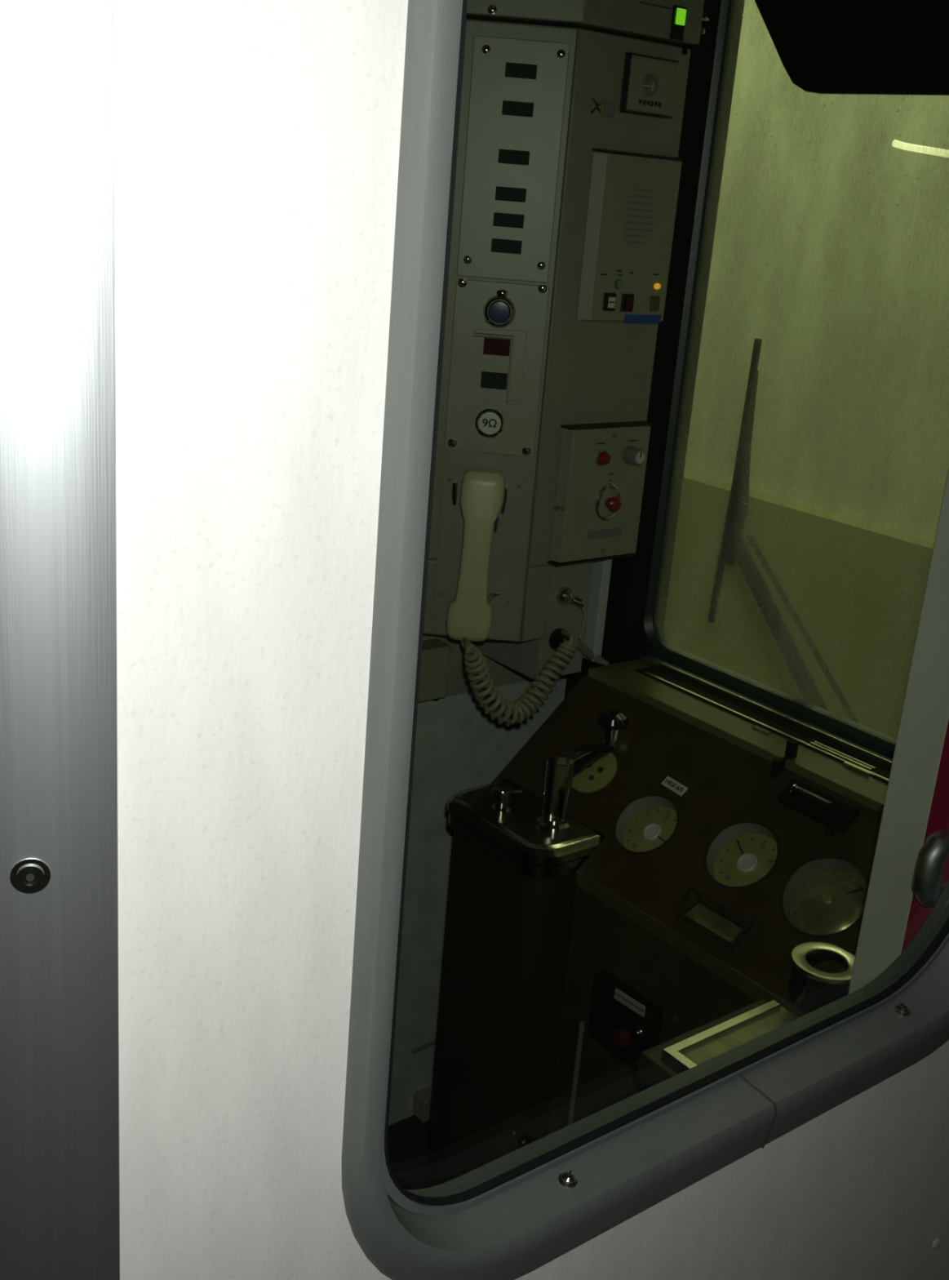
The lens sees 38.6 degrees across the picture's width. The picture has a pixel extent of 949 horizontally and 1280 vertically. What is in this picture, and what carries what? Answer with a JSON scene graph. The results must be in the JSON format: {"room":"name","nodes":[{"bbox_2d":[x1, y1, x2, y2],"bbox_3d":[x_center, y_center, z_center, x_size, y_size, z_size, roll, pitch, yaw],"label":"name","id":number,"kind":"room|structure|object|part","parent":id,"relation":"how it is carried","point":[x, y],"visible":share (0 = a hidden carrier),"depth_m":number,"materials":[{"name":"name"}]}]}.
{"room":"train interior","nodes":[
{"label":"train interior","id":0,"kind":"room"},
{"bbox_2d":[387,1115,431,1190],"bbox_3d":[-0.137,1.022,1.659,1.300,0.200,0.915,-10,23,-37],"label":"floor","id":1,"kind":"structure","parent":0,"point":[408,1139],"depth_m":2.07,"materials":[{"name":"plastic"}]},
{"bbox_2d":[413,1084,434,1123],"bbox_3d":[-0.068,0.734,2.146,0.050,0.040,0.034,-10,23,-37],"label":"box","id":2,"kind":"object","parent":1,"relation":"on","point":[423,1099],"visible":0.45,"depth_m":2.13,"materials":[{"name":"beige paint"}]},
{"bbox_2d":[425,709,629,1188],"bbox_3d":[0.079,0.468,1.838,0.217,0.771,0.204,-10,23,-37],"label":"controller","id":3,"kind":"object","parent":1,"relation":"on","point":[518,853],"visible":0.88,"depth_m":1.74,"materials":[{"name":"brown metal"}]},
{"bbox_3d":[0.072,0.229,1.736,0.149,0.020,0.204,-10,23,-37],"label":"plate","id":4,"kind":"part","parent":3,"relation":"part of","materials":[{"name":"silver metal"}]},
{"bbox_3d":[0.100,0.226,1.699,0.044,0.012,0.044,-10,23,-37],"label":"lever","id":5,"kind":"part","parent":3,"relation":"part of","materials":[{"name":"silver metal"}]},
{"bbox_3d":[0.103,0.186,1.686,0.034,0.079,0.025,4,18,-3],"label":"lever","id":6,"kind":"part","parent":3,"relation":"part of","materials":[{"name":"silver metal"}]},
{"bbox_3d":[0.142,0.148,1.727,0.024,0.024,0.126,17,22,32],"label":"arm","id":7,"kind":"part","parent":3,"relation":"part of"},
{"bbox_3d":[0.179,0.131,1.776,0.028,0.041,0.028,-10,23,-37],"label":"knob stem","id":8,"kind":"part","parent":3,"relation":"part of","materials":[{"name":"silver metal"}]},
{"bbox_3d":[0.181,0.103,1.767,0.042,0.020,0.042,-10,23,-37],"label":"knob","id":9,"kind":"part","parent":3,"relation":"part of","materials":[{"name":"silver metal"}]},
{"bbox_2d":[492,674,882,1135],"bbox_3d":[0.313,0.528,1.709,0.288,0.775,0.729,-10,23,-37],"label":"console","id":10,"kind":"object","parent":1,"relation":"on","point":[700,891],"visible":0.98,"depth_m":1.61,"materials":[{"name":"brown paint"}]},
{"bbox_2d":[567,1021,585,1125],"bbox_3d":[0.125,0.583,1.719,0.006,0.228,0.006,-1,19,-16],"label":"rod","id":11,"kind":"object","parent":10,"relation":"attached to","point":[582,1024],"visible":0.65,"depth_m":1.70,"materials":[{"name":"grey metal"}]},
{"bbox_3d":[0.154,0.170,1.757,0.054,0.047,0.068,-10,23,-37],"label":"brake plate","id":12,"kind":"part","parent":10,"relation":"part of","materials":[{"name":"beige metal"}]},
{"bbox_2d":[587,970,663,1071],"bbox_3d":[0.171,0.455,1.610,0.042,0.090,0.099,-10,23,-37],"label":"switch box","id":13,"kind":"object","parent":10,"relation":"attached to","point":[624,1021],"visible":0.98,"depth_m":1.60,"materials":[{"name":"black"}]},
{"bbox_3d":[0.174,0.468,1.591,0.021,0.024,0.024,-10,23,-37],"label":"red knob","id":14,"kind":"part","parent":13,"relation":"part of","materials":[{"name":"red plastic"}]},
{"bbox_3d":[0.248,0.181,1.678,0.011,0.011,0.037,-8,22,-34],"label":"label plate","id":15,"kind":"part","parent":10,"relation":"part of","materials":[{"name":"white plastic"}]},
{"bbox_3d":[0.283,0.368,1.476,0.002,0.020,0.517,-10,23,-37],"label":"trim","id":16,"kind":"part","parent":10,"relation":"part of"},
{"bbox_3d":[0.271,0.318,1.532,0.043,0.042,0.094,-10,23,-37],"label":"tray frame","id":17,"kind":"part","parent":10,"relation":"part of","materials":[{"name":"brown metal"}]},
{"bbox_3d":[0.276,0.324,1.539,0.023,0.012,0.080,-10,23,-37],"label":"tray plate","id":18,"kind":"part","parent":10,"relation":"part of","materials":[{"name":"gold metal"}]},
{"bbox_2d":[587,658,891,813],"bbox_3d":[0.402,0.143,1.663,0.102,0.035,0.673,-10,23,-37],"label":"ledge","id":19,"kind":"object","parent":10,"relation":"on","point":[864,780],"visible":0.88,"depth_m":1.70,"materials":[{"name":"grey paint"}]},
{"bbox_2d":[574,640,609,666],"bbox_3d":[0.162,0.018,1.875,0.049,0.037,0.030,-10,23,-37],"label":"support strut","id":20,"kind":"object","parent":19,"relation":"on","point":[582,647],"visible":0.95,"depth_m":1.88,"materials":[{"name":"grey metal"}]},
{"bbox_2d":[770,739,860,837],"bbox_3d":[0.388,0.173,1.569,0.050,0.064,0.138,-4,20,-25],"label":"lamp","id":21,"kind":"object","parent":10,"relation":"attached to","point":[821,806],"visible":1,"depth_m":1.55,"materials":[{"name":"black metal"}]},
{"bbox_3d":[0.409,0.205,1.529,0.011,0.032,0.036,19,23,36],"label":"release lever","id":22,"kind":"part","parent":21,"relation":"part of","materials":[{"name":"black plastic"}]},
{"bbox_2d":[787,942,855,1012],"bbox_3d":[0.365,0.354,1.414,0.074,0.045,0.074,-10,23,-37],"label":"cup holder","id":23,"kind":"object","parent":10,"relation":"on","point":[811,988],"visible":0.88,"depth_m":1.39,"materials":[{"name":"metal"}]},
{"bbox_2d":[637,998,799,1086],"bbox_3d":[0.277,0.709,1.401,0.188,0.620,0.214,-10,23,-37],"label":"holder","id":24,"kind":"object","parent":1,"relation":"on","point":[667,1060],"visible":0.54,"depth_m":1.35,"materials":[{"name":"metal"}]},
{"bbox_3d":[0.304,0.419,1.306,0.166,0.008,0.183,-10,23,-37],"label":"edge trim","id":25,"kind":"part","parent":24,"relation":"part of","materials":[{"name":"metal"}]},
{"bbox_3d":[0.295,0.416,1.323,0.169,0.004,0.141,-10,23,-37],"label":"tread plate","id":26,"kind":"part","parent":24,"relation":"part of","materials":[{"name":"beige metal"}]},
{"bbox_2d":[388,633,567,1125],"bbox_3d":[-0.311,-0.078,1.667,1.270,1.850,0.043,-10,23,-37],"label":"wall","id":27,"kind":"structure","parent":0,"point":[460,746],"depth_m":2.02,"materials":[{"name":"grey metal"}]},
{"bbox_2d":[411,1039,437,1053],"bbox_3d":[-0.068,0.634,2.124,0.070,0.010,0.006,-10,23,-37],"label":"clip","id":28,"kind":"object","parent":27,"relation":"attached to","point":[435,1042],"visible":0.65,"depth_m":2.11,"materials":[{"name":"grey metal"}]},
{"bbox_2d":[417,638,452,702],"bbox_3d":[-0.070,0.046,1.862,0.063,0.084,0.037,-10,23,-37],"label":"junction box","id":29,"kind":"object","parent":27,"relation":"attached to","point":[435,651],"visible":0.62,"depth_m":1.85,"materials":[{"name":"beige plastic"}]},
{"bbox_3d":[-0.067,0.008,1.849,0.063,0.003,0.037,-10,23,-37],"label":"lid","id":30,"kind":"part","parent":29,"relation":"part of","materials":[{"name":"beige paint"}]},
{"bbox_2d":[466,0,709,54],"bbox_3d":[0.107,-0.814,1.576,0.344,0.215,0.165,-10,23,-37],"label":"control panel","id":31,"kind":"object","parent":27,"relation":"attached to","point":[670,22],"visible":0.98,"depth_m":1.57,"materials":[{"name":"beige paint"}]},
{"bbox_2d":[675,7,686,25],"bbox_3d":[0.246,-0.744,1.615,0.015,0.018,0.002,-10,23,-37],"label":"lamp","id":32,"kind":"object","parent":31,"relation":"attached to","point":[681,12],"depth_m":1.61,"materials":[{"name":"green plastic"}]},
{"bbox_2d":[582,559,612,661],"bbox_3d":[0.135,-0.062,1.918,0.016,0.152,0.138,-10,23,-37],"label":"conduit","id":33,"kind":"object","parent":27,"relation":"attached to","point":[602,570],"visible":0.25,"depth_m":1.87,"materials":[{"name":"grey metal"}]},
{"bbox_2d":[113,0,948,1279],"bbox_3d":[0.426,0.093,1.098,1.536,2.800,0.048,-10,23,-37],"label":"wall","id":34,"kind":"structure","parent":0,"point":[257,142],"depth_m":0.60,"materials":[{"name":"white metal"}]},
{"bbox_2d":[26,873,35,880],"bbox_3d":[-0.185,0.099,0.564,0.006,0.005,0.001,-1,19,-17],"label":"socket","id":35,"kind":"object","parent":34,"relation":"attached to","point":[29,877],"depth_m":0.56,"materials":[{"name":"silver metal"}]},
{"bbox_2d":[0,0,119,1279],"bbox_3d":[-0.238,0.196,0.623,0.110,2.800,0.108,-10,23,-37],"label":"door","id":36,"kind":"structure","parent":34,"relation":"attached to","point":[60,1207],"depth_m":0.54,"materials":[{"name":"metal"}]},
{"bbox_2d":[341,0,948,1279],"bbox_3d":[0.229,-0.120,0.844,0.715,1.037,0.063,-10,23,-37],"label":"window","id":37,"kind":"structure","parent":34,"relation":"in","point":[507,1217],"depth_m":0.77,"materials":[{"name":"grey rubber"}]},
{"bbox_2d":[848,467,948,995],"bbox_3d":[0.436,-0.157,1.096,0.046,1.225,0.082,-10,23,-37],"label":"door","id":38,"kind":"structure","parent":34,"relation":"attached to","point":[917,805],"depth_m":1.19,"materials":[{"name":"white paint"}]},
{"bbox_2d":[912,828,948,906],"bbox_3d":[0.395,0.199,1.168,0.032,0.072,0.023,-10,23,-37],"label":"handle","id":39,"kind":"object","parent":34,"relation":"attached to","point":[928,887],"visible":1,"depth_m":1.16,"materials":[{"name":"metal"}]},
{"bbox_2d":[564,0,745,697],"bbox_3d":[0.417,-0.051,1.688,0.084,1.900,0.915,-10,23,-37],"label":"wall","id":40,"kind":"structure","parent":0,"point":[629,580],"depth_m":1.80,"materials":[{"name":"grey metal"}]},
{"bbox_2d":[422,18,691,641],"bbox_3d":[0.070,-0.370,1.726,0.330,0.745,0.161,-10,23,-37],"label":"upper cabinet","id":41,"kind":"object","parent":40,"relation":"attached to","point":[518,365],"visible":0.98,"depth_m":1.65,"materials":[{"name":"grey metal"}]},
{"bbox_3d":[0.009,-0.106,1.750,0.116,0.211,0.003,5,18,1],"label":"phone panel","id":42,"kind":"part","parent":41,"relation":"part of","materials":[{"name":"beige paint"}]},
{"bbox_2d":[480,371,507,389],"bbox_3d":[0.024,-0.321,1.675,0.033,0.020,0.004,5,18,1],"label":"rocker switch","id":43,"kind":"object","parent":41,"relation":"attached to","point":[489,380],"depth_m":1.67,"materials":[{"name":"green plastic"}]},
{"bbox_3d":[0.026,-0.335,1.673,0.114,0.209,0.004,5,18,1],"label":"switch panel","id":44,"kind":"part","parent":41,"relation":"part of","materials":[{"name":"beige paint"}]},
{"bbox_2d":[483,337,511,355],"bbox_3d":[0.027,-0.360,1.662,0.033,0.020,0.004,5,18,1],"label":"rocker switch","id":45,"kind":"object","parent":41,"relation":"attached to","point":[491,346],"depth_m":1.66,"materials":[{"name":"red plastic"}]},
{"bbox_2d":[484,295,515,328],"bbox_3d":[0.030,-0.399,1.646,0.039,0.039,0.009,5,18,1],"label":"switch","id":46,"kind":"object","parent":41,"relation":"attached to","point":[500,311],"depth_m":1.64,"materials":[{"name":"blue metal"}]},
{"bbox_2d":[446,467,576,724],"bbox_3d":[0.045,-0.058,1.749,0.201,0.323,0.112,-10,23,-37],"label":"telephone handset","id":47,"kind":"object","parent":41,"relation":"hanging from","point":[469,614],"visible":1,"depth_m":1.71,"materials":[{"name":"beige plastic"}]},
{"bbox_3d":[0.040,0.042,1.765,0.186,0.122,0.084,-10,23,-37],"label":"coiled cord","id":48,"kind":"part","parent":47,"relation":"part of","materials":[{"name":"beige plastic"}]},
{"bbox_3d":[0.044,-0.564,1.597,0.111,0.268,0.004,5,18,1],"label":"indicator panel","id":49,"kind":"part","parent":41,"relation":"part of","materials":[{"name":"beige paint"}]},
{"bbox_2d":[477,561,593,679],"bbox_3d":[0.093,-0.042,1.871,0.082,0.166,0.169,-10,23,-37],"label":"panel","id":50,"kind":"object","parent":41,"relation":"attached to","point":[526,658],"depth_m":1.84,"materials":[{"name":"grey metal"}]},
{"bbox_3d":[0.118,0.001,1.831,0.031,0.031,0.018,-10,23,-37],"label":"cable socket","id":51,"kind":"part","parent":50,"relation":"part of","materials":[{"name":"black plastic"}]},
{"bbox_2d":[556,586,575,604],"bbox_3d":[0.125,-0.058,1.814,0.025,0.025,0.018,-10,23,-37],"label":"toggle switch","id":52,"kind":"object","parent":50,"relation":"attached to","point":[566,595],"depth_m":1.81,"materials":[{"name":"silver metal"}]},
{"bbox_3d":[0.130,-0.037,1.821,0.040,0.068,0.025,12,20,21],"label":"cable socket","id":53,"kind":"part","parent":50,"relation":"part of","materials":[{"name":"silver metal"}]},
{"bbox_2d":[546,420,653,566],"bbox_3d":[0.173,-0.190,1.771,0.148,0.181,0.041,-10,23,-37],"label":"control box","id":54,"kind":"object","parent":41,"relation":"attached to","point":[601,475],"visible":1,"depth_m":1.76,"materials":[{"name":"beige plastic"}]},
{"bbox_2d":[598,451,611,465],"bbox_3d":[0.167,-0.234,1.741,0.018,0.018,0.012,-10,23,-37],"label":"lamp","id":55,"kind":"object","parent":54,"relation":"attached to","point":[604,457],"depth_m":1.74,"materials":[{"name":"plastic"}]},
{"bbox_3d":[0.209,-0.240,1.768,0.024,0.024,0.020,-10,23,-37],"label":"selector knob","id":56,"kind":"part","parent":54,"relation":"part of","materials":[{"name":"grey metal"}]},
{"bbox_3d":[0.159,-0.630,1.606,0.014,0.016,0.007,-10,23,-37],"label":"catch plate","id":57,"kind":"part","parent":41,"relation":"part of","materials":[{"name":"grey metal"}]},
{"bbox_2d":[576,148,683,323],"bbox_3d":[0.195,-0.497,1.680,0.144,0.202,0.020,-10,23,-37],"label":"intercom box","id":58,"kind":"object","parent":41,"relation":"attached to","point":[633,197],"visible":1,"depth_m":1.67,"materials":[{"name":"beige plastic"}]},
{"bbox_2d":[613,279,622,288],"bbox_3d":[0.180,-0.442,1.681,0.012,0.012,0.006,-10,23,-37],"label":"lamp","id":59,"kind":"object","parent":58,"relation":"attached to","point":[618,283],"depth_m":1.68,"materials":[{"name":"grey plastic"}]},
{"bbox_2d":[623,184,655,248],"bbox_3d":[0.203,-0.523,1.671,0.053,0.075,0.002,-10,23,-37],"label":"speaker grille","id":60,"kind":"object","parent":58,"relation":"attached to","point":[639,200],"depth_m":1.67,"materials":[{"name":"grey metal"}]},
{"bbox_2d":[653,283,661,288],"bbox_3d":[0.234,-0.450,1.723,0.011,0.008,0.004,-10,23,-37],"label":"lamp","id":61,"kind":"object","parent":58,"relation":"on","point":[656,286],"depth_m":1.72,"materials":[{"name":"orange plastic"}]},
{"bbox_2d":[619,52,679,119],"bbox_3d":[0.212,-0.667,1.631,0.082,0.066,0.012,-10,23,-37],"label":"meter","id":62,"kind":"object","parent":41,"relation":"attached to","point":[648,81],"visible":1,"depth_m":1.63,"materials":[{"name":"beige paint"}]},
{"bbox_2d":[635,0,947,768],"bbox_3d":[0.471,-0.340,1.559,0.039,0.993,0.680,-10,23,-37],"label":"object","id":63,"kind":"structure","parent":40,"relation":"in","point":[655,648],"depth_m":1.77,"materials":[{"name":"clear glass"}]},
{"bbox_3d":[0.236,0.002,1.920,0.010,0.028,0.028,-10,23,-37],"label":"corner knob","id":64,"kind":"part","parent":63,"relation":"part of","materials":[{"name":"black plastic"}]},
{"bbox_3d":[0.429,0.115,1.694,0.013,0.008,0.622,-10,23,-37],"label":"sill rail","id":65,"kind":"part","parent":63,"relation":"part of","materials":[{"name":"metal"}]},
{"bbox_2d":[707,337,860,724],"bbox_3d":[0.429,-0.109,1.732,0.050,0.514,0.269,-10,23,-37],"label":"windscreen wiper","id":66,"kind":"object","parent":63,"relation":"attached to","point":[734,545],"visible":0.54,"depth_m":1.78,"materials":[{"name":"black metal"}]},
{"bbox_3d":[0.344,-0.205,1.791,0.013,0.383,0.022,-10,23,-37],"label":"blade","id":67,"kind":"part","parent":66,"relation":"part of","materials":[{"name":"black rubber"}]},
{"bbox_3d":[0.404,-0.010,1.787,0.022,0.227,0.206,-12,25,-41],"label":"arm","id":68,"kind":"part","parent":66,"relation":"part of"},
{"bbox_3d":[0.427,-0.012,1.757,0.008,0.210,0.216,-12,25,-41],"label":"arm","id":69,"kind":"part","parent":66,"relation":"part of"},
{"bbox_2d":[755,0,948,95],"bbox_3d":[0.485,-0.680,1.421,0.012,0.203,0.600,-10,23,-37],"label":"sun visor","id":70,"kind":"object","parent":40,"relation":"attached to","point":[824,46],"visible":1,"depth_m":1.49,"materials":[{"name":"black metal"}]},
{"label":"outside","id":71,"kind":"structure","parent":0,"visible":0},
{"bbox_2d":[892,139,948,157],"bbox_3d":[1.078,-0.898,2.549,0.040,0.068,0.700,-10,23,-37],"label":"lamp","id":72,"kind":"object","parent":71,"point":[900,144],"visible":1,"depth_m":2.75,"materials":[{"name":"white metal"}]},
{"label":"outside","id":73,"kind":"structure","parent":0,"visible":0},
{"bbox_2d":[684,0,948,542],"bbox_3d":[1.292,-2.245,4.927,0.150,3.450,9.000,-10,23,-37],"label":"wall","id":74,"kind":"structure","parent":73,"point":[878,252],"depth_m":5.00,"materials":[{"name":"beige paint"}]},
{"bbox_2d":[663,471,934,738],"bbox_3d":[0.997,0.230,5.676,0.120,1.750,9.000,-10,23,-37],"label":"trim","id":75,"kind":"structure","parent":74,"relation":"attached to","point":[848,602],"depth_m":5.12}
]}

